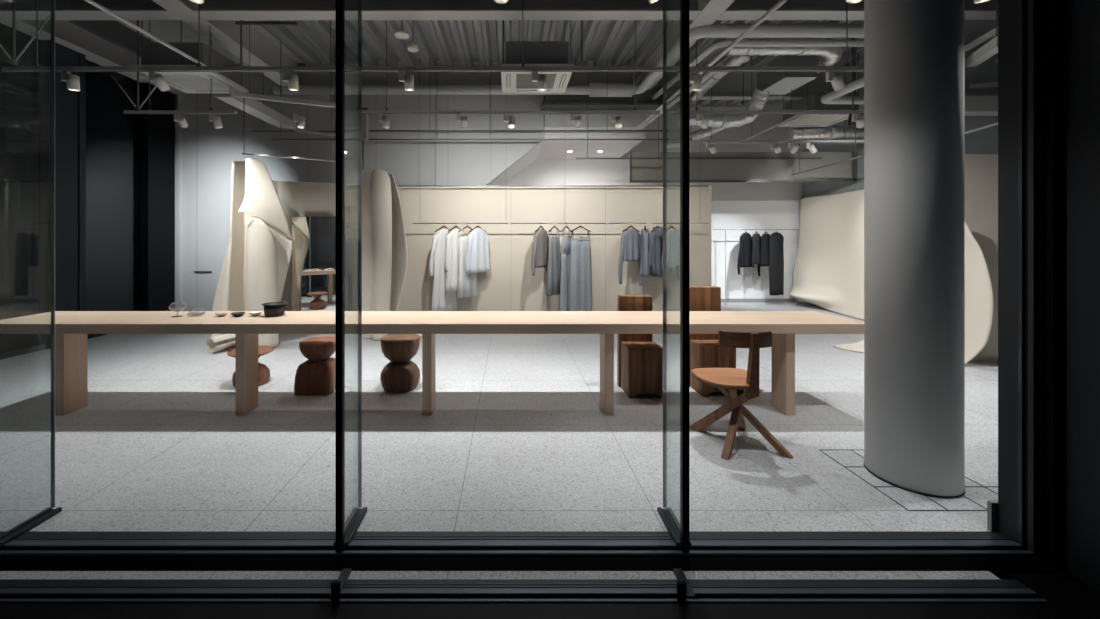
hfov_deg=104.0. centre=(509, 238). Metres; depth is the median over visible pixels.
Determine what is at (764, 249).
blouse
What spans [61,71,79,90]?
track spotlight
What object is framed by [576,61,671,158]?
steel rail
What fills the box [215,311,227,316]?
bowl
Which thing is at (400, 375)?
stool
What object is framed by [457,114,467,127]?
track spotlight
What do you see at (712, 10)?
duct
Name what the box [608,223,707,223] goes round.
rail
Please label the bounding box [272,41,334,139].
steel rail
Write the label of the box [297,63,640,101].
ceiling
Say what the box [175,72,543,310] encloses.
wall
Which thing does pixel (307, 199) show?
wall
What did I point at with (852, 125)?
pipe
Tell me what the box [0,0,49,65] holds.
brace
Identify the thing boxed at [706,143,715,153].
track spotlight
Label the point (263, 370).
stool
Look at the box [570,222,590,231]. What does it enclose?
hanger
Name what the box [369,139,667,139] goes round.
steel rail
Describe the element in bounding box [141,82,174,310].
wall
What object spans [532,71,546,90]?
track spotlight
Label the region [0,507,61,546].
shoe
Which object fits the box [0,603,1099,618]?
window sill
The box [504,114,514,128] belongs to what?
track spotlight
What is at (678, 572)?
bracket
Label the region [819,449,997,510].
trim
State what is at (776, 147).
track spotlight
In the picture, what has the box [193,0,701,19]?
ceiling beam
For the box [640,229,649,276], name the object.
vest
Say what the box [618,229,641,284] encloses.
sweater
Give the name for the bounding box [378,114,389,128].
track spotlight
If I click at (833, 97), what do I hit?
drain pipe
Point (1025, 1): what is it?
groove
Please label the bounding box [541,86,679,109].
beam
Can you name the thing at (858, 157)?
steel rail
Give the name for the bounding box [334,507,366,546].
shoe
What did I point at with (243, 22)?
steel rail
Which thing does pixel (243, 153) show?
rail
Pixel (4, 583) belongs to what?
sill
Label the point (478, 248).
shirt
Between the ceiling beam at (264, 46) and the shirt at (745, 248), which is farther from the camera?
the shirt at (745, 248)
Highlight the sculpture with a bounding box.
[206,158,292,352]
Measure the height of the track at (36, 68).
1.471 m
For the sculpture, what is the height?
2.461 m
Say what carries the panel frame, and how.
attached to the ceiling beam at (641, 169)
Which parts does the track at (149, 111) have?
suspension rod, track rail, suspension rod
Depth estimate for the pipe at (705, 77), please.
6.46 m
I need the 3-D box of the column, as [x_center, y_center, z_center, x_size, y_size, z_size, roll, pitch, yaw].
[2.350,-0.805,2.505,0.426,4.390,0.426,0,0,0]
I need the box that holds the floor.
[0,302,997,530]
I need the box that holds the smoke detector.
[408,41,417,51]
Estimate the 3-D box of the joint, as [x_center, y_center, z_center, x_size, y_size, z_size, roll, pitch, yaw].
[0.826,0.236,7.329,1.622,2.307,0.002,0,0,0]
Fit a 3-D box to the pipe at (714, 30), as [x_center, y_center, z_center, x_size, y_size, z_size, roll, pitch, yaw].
[1.250,-2.676,6.109,10.300,0.628,2.203,0,0,0]
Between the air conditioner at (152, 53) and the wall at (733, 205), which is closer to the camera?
the air conditioner at (152, 53)
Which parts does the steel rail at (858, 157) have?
hanger rod, hanger rod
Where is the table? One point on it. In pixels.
(72, 328)
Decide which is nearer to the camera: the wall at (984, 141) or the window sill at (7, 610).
the window sill at (7, 610)
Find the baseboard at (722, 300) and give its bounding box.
[721,299,796,301]
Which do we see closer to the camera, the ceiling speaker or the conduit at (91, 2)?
the conduit at (91, 2)
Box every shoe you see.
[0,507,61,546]
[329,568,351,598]
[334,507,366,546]
[657,507,690,546]
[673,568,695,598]
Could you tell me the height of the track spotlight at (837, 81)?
0.176 m
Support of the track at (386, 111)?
hanging from the ceiling at (447, 42)
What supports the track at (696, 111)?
hanging from the ceiling at (703, 44)
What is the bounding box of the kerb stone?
[987,500,997,530]
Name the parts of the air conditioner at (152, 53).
panel, hanger rod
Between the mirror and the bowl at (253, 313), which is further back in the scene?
the mirror
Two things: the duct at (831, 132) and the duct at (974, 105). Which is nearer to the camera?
the duct at (974, 105)
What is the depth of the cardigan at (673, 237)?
6.97 m
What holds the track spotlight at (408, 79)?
hanging from the track at (36, 68)
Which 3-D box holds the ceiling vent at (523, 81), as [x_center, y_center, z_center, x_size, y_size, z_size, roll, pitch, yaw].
[0.315,-1.954,5.320,0.480,0.012,0.480,0,0,0]
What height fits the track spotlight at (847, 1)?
0.173 m
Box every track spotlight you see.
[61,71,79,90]
[148,71,169,90]
[174,114,187,127]
[189,0,203,3]
[209,114,222,127]
[282,71,298,90]
[293,114,305,128]
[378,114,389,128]
[399,71,413,90]
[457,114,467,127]
[494,0,507,3]
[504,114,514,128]
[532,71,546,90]
[571,114,581,127]
[610,114,621,127]
[690,71,702,90]
[697,114,709,128]
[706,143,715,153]
[771,143,780,153]
[789,143,799,153]
[806,143,816,153]
[826,71,845,90]
[846,0,861,3]
[852,114,863,127]
[974,0,988,3]
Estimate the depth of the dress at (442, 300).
6.93 m
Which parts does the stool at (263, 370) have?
seat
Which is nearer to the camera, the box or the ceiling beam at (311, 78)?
the box
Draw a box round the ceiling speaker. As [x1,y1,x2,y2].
[395,20,408,38]
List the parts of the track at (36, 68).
suspension rod, suspension rod, track rail, suspension rod, suspension rod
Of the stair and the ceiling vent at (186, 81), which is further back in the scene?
the stair
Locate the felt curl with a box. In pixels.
[833,221,993,363]
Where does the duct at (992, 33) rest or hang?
hanging from the ceiling
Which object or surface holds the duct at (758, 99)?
attached to the box
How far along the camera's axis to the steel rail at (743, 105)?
6.88 m
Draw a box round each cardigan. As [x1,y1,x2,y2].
[531,229,548,275]
[662,229,679,279]
[751,234,760,275]
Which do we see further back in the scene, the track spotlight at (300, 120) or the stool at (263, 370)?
the track spotlight at (300, 120)
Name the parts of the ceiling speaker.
casing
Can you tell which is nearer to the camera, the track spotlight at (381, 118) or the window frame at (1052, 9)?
the window frame at (1052, 9)
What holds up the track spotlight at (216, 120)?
hanging from the track at (149, 111)
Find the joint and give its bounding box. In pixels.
[605,187,605,310]
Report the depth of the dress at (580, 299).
7.02 m
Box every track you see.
[2,0,863,71]
[124,20,236,113]
[362,20,660,113]
[671,39,863,113]
[672,138,863,142]
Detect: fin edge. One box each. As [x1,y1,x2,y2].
[51,0,54,506]
[358,0,361,506]
[663,0,666,506]
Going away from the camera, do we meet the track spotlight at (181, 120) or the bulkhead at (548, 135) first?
the track spotlight at (181, 120)
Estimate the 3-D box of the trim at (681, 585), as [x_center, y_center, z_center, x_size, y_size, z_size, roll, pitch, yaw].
[0.677,1.423,1.690,0.033,0.135,0.012,0,0,0]
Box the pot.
[261,302,287,316]
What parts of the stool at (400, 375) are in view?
seat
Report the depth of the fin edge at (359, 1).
2.17 m
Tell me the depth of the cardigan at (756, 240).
8.83 m
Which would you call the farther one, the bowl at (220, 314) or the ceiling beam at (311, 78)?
the ceiling beam at (311, 78)
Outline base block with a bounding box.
[989,571,1099,602]
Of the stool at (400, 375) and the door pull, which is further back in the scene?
the door pull
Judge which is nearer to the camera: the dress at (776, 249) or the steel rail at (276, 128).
the steel rail at (276, 128)
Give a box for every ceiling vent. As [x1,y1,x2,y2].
[162,75,225,88]
[516,74,556,88]
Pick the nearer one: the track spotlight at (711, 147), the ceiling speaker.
the ceiling speaker
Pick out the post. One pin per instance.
(365, 117)
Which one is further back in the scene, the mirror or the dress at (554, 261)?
the dress at (554, 261)
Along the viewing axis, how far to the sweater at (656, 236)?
6.94 m
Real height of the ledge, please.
0.046 m
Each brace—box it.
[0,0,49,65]
[111,20,156,110]
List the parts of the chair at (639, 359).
backrest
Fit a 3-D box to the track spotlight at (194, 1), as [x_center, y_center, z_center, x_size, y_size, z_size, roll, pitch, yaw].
[-1.804,-1.435,2.420,0.135,0.167,0.089,0,0,0]
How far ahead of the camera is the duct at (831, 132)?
7.52 m
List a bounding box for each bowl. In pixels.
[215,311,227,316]
[230,312,245,316]
[249,311,261,315]
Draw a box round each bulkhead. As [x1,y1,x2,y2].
[545,114,645,126]
[545,127,644,138]
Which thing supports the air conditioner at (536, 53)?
hanging from the ceiling at (447, 42)
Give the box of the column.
[864,0,964,497]
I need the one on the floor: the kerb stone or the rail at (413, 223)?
the kerb stone
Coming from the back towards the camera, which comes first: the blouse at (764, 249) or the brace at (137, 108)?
the blouse at (764, 249)
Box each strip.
[345,583,676,583]
[356,535,667,535]
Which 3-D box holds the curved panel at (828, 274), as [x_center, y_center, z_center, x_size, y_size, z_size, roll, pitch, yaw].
[6.049,0.239,7.130,0.654,2.283,4.302,0,0,0]
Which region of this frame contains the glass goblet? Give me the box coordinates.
[169,302,185,316]
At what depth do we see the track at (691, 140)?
6.73 m
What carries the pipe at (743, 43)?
attached to the beam at (644, 101)
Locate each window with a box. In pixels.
[0,0,1042,555]
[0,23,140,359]
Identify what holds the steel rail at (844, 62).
hanging from the ceiling at (703, 44)
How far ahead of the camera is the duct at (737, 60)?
6.20 m
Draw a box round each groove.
[0,597,1038,598]
[1024,0,1027,550]
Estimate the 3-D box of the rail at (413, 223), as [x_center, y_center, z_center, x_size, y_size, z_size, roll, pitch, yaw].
[-0.811,-1.379,7.050,1.573,2.262,0.018,0,0,0]
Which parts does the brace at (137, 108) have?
diagonal rod, drop rod, diagonal rod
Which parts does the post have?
drop rod, post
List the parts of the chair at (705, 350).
backrest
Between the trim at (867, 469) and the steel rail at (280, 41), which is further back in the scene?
the steel rail at (280, 41)
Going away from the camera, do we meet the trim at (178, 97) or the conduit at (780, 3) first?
the conduit at (780, 3)
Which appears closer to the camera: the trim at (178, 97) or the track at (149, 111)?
the track at (149, 111)
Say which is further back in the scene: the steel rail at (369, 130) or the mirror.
the steel rail at (369, 130)
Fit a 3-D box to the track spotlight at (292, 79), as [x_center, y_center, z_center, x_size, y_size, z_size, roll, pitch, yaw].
[-1.991,-1.434,3.881,0.135,0.168,0.093,0,0,0]
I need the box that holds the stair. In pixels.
[488,142,542,184]
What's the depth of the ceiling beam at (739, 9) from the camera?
4.80 m
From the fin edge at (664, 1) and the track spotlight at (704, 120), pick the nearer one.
the fin edge at (664, 1)
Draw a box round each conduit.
[84,0,205,65]
[635,0,787,129]
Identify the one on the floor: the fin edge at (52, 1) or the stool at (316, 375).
the stool at (316, 375)
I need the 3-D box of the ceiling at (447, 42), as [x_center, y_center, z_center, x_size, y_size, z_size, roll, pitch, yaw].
[-0.620,-2.960,6.090,5.760,0.100,2.380,0,0,0]
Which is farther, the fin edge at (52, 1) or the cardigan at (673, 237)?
the cardigan at (673, 237)
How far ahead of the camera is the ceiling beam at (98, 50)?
5.79 m
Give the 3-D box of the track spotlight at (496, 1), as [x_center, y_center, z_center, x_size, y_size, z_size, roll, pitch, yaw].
[-0.073,-1.435,2.420,0.136,0.167,0.089,0,0,0]
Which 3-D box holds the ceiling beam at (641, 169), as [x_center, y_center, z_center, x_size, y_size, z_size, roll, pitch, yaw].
[4.292,-1.338,7.975,4.116,0.535,0.150,0,0,0]
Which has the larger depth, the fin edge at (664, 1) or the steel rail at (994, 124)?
the steel rail at (994, 124)
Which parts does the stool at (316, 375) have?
seat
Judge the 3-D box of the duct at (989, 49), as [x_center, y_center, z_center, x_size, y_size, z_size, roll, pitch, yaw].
[5.157,-2.446,4.700,0.100,1.087,1.185,0,0,32]
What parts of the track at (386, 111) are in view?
suspension rod, track rail, suspension rod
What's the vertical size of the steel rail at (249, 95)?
1.312 m
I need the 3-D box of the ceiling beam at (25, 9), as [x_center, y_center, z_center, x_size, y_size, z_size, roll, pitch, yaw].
[-4.705,-2.763,4.810,1.870,0.505,0.200,0,0,0]
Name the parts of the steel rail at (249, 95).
hanger rod, hanger rod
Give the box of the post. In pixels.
[357,107,368,169]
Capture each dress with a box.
[429,229,456,310]
[457,228,477,297]
[546,228,560,295]
[569,231,591,310]
[769,233,783,294]
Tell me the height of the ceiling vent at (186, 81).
0.012 m
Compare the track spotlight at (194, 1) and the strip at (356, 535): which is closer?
the strip at (356, 535)
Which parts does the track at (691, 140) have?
track rail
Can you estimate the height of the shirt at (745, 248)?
0.851 m
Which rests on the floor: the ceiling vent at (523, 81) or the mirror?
the mirror
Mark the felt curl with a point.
(979, 301)
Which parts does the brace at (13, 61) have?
diagonal rod, drop rod, diagonal rod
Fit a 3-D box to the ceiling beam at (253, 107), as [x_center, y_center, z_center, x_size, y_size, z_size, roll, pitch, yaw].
[-3.520,-1.805,6.050,0.200,0.130,1.600,0,0,0]
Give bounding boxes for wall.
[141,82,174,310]
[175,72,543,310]
[272,180,401,310]
[402,185,710,310]
[505,102,803,298]
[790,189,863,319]
[804,104,863,304]
[965,20,997,153]
[1062,0,1099,590]
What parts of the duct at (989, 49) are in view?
hanger rod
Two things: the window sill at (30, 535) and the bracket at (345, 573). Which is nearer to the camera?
the bracket at (345, 573)
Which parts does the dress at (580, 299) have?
trouser leg, trouser leg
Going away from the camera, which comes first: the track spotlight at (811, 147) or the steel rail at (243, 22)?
the steel rail at (243, 22)
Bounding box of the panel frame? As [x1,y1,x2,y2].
[629,152,856,182]
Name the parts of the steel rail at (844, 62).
hanger rod, hanger rod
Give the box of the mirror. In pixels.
[291,216,334,310]
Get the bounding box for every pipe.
[272,20,863,96]
[639,63,722,129]
[652,40,863,99]
[821,77,863,103]
[848,38,863,132]
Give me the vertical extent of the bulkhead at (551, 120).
0.273 m
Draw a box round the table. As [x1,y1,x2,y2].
[0,311,863,414]
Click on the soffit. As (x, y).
(550, 149)
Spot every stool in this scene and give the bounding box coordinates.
[227,346,274,386]
[294,336,334,394]
[380,334,419,392]
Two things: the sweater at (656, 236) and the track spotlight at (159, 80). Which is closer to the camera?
the track spotlight at (159, 80)
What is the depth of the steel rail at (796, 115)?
6.45 m
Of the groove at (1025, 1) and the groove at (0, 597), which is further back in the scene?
the groove at (1025, 1)
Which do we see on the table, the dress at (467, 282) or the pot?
the pot
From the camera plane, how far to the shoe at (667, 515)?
2.07 m
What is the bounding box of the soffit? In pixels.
[537,132,642,158]
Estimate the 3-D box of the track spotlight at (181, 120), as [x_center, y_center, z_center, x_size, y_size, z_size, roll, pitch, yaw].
[-4.008,-1.439,5.201,0.133,0.158,0.149,0,0,-23]
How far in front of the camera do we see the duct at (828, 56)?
5.55 m
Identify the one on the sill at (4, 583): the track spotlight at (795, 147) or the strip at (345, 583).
the strip at (345, 583)
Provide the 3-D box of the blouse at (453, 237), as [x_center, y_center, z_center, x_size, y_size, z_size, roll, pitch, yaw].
[-0.889,0.340,7.050,0.185,1.006,0.504,0,0,32]
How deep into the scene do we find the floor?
2.83 m
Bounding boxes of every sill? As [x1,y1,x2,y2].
[0,531,1010,539]
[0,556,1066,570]
[0,579,1027,587]
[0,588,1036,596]
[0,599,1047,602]
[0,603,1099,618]
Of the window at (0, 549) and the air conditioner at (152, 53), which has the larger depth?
the air conditioner at (152, 53)
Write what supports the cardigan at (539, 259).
hanging from the hanger
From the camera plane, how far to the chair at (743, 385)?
2.83 m
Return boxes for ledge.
[0,571,998,578]
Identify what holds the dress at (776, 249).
hanging from the hanger
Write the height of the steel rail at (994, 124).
1.846 m
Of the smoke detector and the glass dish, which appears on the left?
the glass dish
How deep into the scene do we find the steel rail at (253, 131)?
6.39 m
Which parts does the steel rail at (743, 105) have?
hanger rod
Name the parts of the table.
leg, leg, leg, leg, leg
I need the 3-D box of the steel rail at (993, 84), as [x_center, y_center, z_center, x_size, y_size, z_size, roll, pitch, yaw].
[5.345,-2.334,4.850,0.050,1.313,0.426,0,0,-44]
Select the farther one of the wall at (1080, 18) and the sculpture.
the sculpture
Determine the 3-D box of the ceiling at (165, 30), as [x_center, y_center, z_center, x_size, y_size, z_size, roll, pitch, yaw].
[-4.525,-2.930,6.175,1.550,0.080,2.550,0,0,0]
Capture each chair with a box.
[617,295,662,398]
[690,286,735,396]
[690,330,792,459]
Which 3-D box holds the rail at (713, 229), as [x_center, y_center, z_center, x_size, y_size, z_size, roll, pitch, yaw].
[5.144,0.594,8.950,1.798,1.592,0.036,0,0,0]
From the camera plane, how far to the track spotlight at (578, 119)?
5.18 m
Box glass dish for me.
[187,307,205,315]
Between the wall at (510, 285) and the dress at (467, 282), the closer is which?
the dress at (467, 282)
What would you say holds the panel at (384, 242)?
on the floor
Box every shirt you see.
[465,228,490,272]
[737,233,751,274]
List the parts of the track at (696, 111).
suspension rod, track rail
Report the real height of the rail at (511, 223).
2.262 m
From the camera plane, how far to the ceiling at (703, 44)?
6.83 m
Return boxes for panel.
[362,169,421,340]
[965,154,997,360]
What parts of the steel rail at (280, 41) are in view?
hanger rod, hanger rod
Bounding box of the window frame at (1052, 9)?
[1043,0,1061,564]
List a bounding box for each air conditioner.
[132,20,248,92]
[501,20,582,92]
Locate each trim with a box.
[176,95,181,310]
[331,581,340,602]
[677,581,685,602]
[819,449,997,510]
[864,464,964,498]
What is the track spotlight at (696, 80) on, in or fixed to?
hanging from the track at (36, 68)
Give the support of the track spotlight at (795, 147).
attached to the track at (691, 140)
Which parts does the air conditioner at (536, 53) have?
hanger rod, hanger rod, panel, hanger rod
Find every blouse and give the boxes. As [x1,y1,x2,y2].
[445,229,464,291]
[760,234,769,265]
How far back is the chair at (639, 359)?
3.73 m
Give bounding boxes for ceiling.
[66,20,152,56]
[115,20,259,72]
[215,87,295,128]
[256,20,676,65]
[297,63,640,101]
[633,20,863,105]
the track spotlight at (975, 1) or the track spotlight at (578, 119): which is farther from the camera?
the track spotlight at (578, 119)
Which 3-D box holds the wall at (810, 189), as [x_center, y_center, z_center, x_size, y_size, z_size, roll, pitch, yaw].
[6.525,-0.810,7.175,0.150,4.400,4.450,0,0,0]
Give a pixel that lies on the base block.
(1052, 586)
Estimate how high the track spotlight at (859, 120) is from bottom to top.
0.163 m
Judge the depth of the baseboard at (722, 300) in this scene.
9.38 m
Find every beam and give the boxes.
[0,0,180,19]
[0,0,185,94]
[152,0,303,85]
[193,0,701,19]
[303,61,632,84]
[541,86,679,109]
[631,152,851,179]
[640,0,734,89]
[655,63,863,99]
[717,0,995,19]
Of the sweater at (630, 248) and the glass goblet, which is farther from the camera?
the sweater at (630, 248)
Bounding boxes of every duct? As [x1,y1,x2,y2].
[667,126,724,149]
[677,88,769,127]
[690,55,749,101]
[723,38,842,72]
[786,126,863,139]
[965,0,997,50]
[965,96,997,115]
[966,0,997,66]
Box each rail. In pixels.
[235,20,297,24]
[235,20,334,107]
[242,98,334,161]
[252,130,334,132]
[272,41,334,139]
[272,127,345,136]
[369,130,667,131]
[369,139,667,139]
[398,185,707,186]
[413,223,508,223]
[511,223,605,223]
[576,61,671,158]
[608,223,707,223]
[690,56,746,106]
[711,62,844,139]
[713,229,798,305]
[745,89,800,139]
[791,47,863,175]
[965,122,997,133]
[970,82,997,88]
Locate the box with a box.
[757,55,816,94]
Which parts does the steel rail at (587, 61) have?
hanger rod, hanger rod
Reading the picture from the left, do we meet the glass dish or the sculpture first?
the glass dish
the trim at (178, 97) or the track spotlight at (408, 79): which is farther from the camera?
the trim at (178, 97)
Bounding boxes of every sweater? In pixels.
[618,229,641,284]
[648,227,662,277]
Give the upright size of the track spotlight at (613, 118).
0.176 m
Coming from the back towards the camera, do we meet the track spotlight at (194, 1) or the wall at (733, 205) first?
the wall at (733, 205)
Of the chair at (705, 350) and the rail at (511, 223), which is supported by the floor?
the chair at (705, 350)
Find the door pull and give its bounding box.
[194,271,211,272]
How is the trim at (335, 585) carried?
attached to the window sill at (7, 610)

